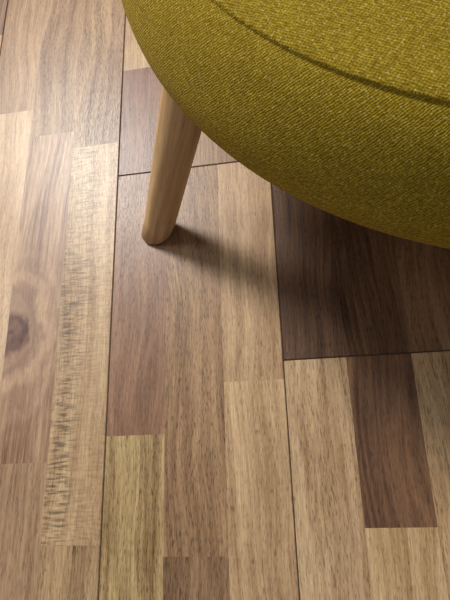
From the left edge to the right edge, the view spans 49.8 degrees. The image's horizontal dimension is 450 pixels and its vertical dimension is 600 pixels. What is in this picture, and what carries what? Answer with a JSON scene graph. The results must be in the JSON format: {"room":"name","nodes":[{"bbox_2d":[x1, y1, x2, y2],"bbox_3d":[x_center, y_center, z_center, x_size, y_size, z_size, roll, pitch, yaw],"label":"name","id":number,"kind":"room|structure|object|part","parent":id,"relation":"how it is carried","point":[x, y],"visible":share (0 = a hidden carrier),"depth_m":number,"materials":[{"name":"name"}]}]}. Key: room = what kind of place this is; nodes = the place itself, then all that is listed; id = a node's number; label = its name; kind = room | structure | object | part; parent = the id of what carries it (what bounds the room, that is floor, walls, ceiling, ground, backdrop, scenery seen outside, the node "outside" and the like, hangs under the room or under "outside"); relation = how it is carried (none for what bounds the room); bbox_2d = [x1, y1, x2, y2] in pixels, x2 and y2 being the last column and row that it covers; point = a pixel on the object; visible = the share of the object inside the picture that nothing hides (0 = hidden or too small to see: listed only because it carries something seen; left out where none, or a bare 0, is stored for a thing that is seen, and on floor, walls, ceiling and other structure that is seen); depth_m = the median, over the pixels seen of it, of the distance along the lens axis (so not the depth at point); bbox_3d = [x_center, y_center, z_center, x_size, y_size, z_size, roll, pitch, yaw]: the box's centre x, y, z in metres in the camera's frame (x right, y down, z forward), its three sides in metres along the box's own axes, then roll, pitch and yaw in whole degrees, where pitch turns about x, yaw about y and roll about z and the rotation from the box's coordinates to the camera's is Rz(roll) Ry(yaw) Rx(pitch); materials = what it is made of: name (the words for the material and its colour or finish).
{"room":"living room","nodes":[
{"label":"living room","id":0,"kind":"room"},
{"bbox_2d":[0,0,449,599],"bbox_3d":[0.066,-0.320,0.627,4.800,0.001,6.200,-5,71,8],"label":"floor","id":1,"kind":"structure","parent":0,"point":[251,401],"depth_m":0.51,"materials":[{"name":"laminate"}]},
{"bbox_2d":[121,0,449,248],"bbox_3d":[0.236,-0.307,0.428,0.640,0.312,0.640,17,76,15],"label":"footstool","id":2,"kind":"object","parent":1,"relation":"on","point":[342,107],"visible":1,"depth_m":0.27,"materials":[{"name":"yellow fabric"}]},
{"bbox_3d":[-0.053,-0.134,0.480,0.043,0.233,0.043,-18,68,-24],"label":"leg","id":3,"kind":"part","parent":2,"relation":"part of","materials":[{"name":"brown wood"}]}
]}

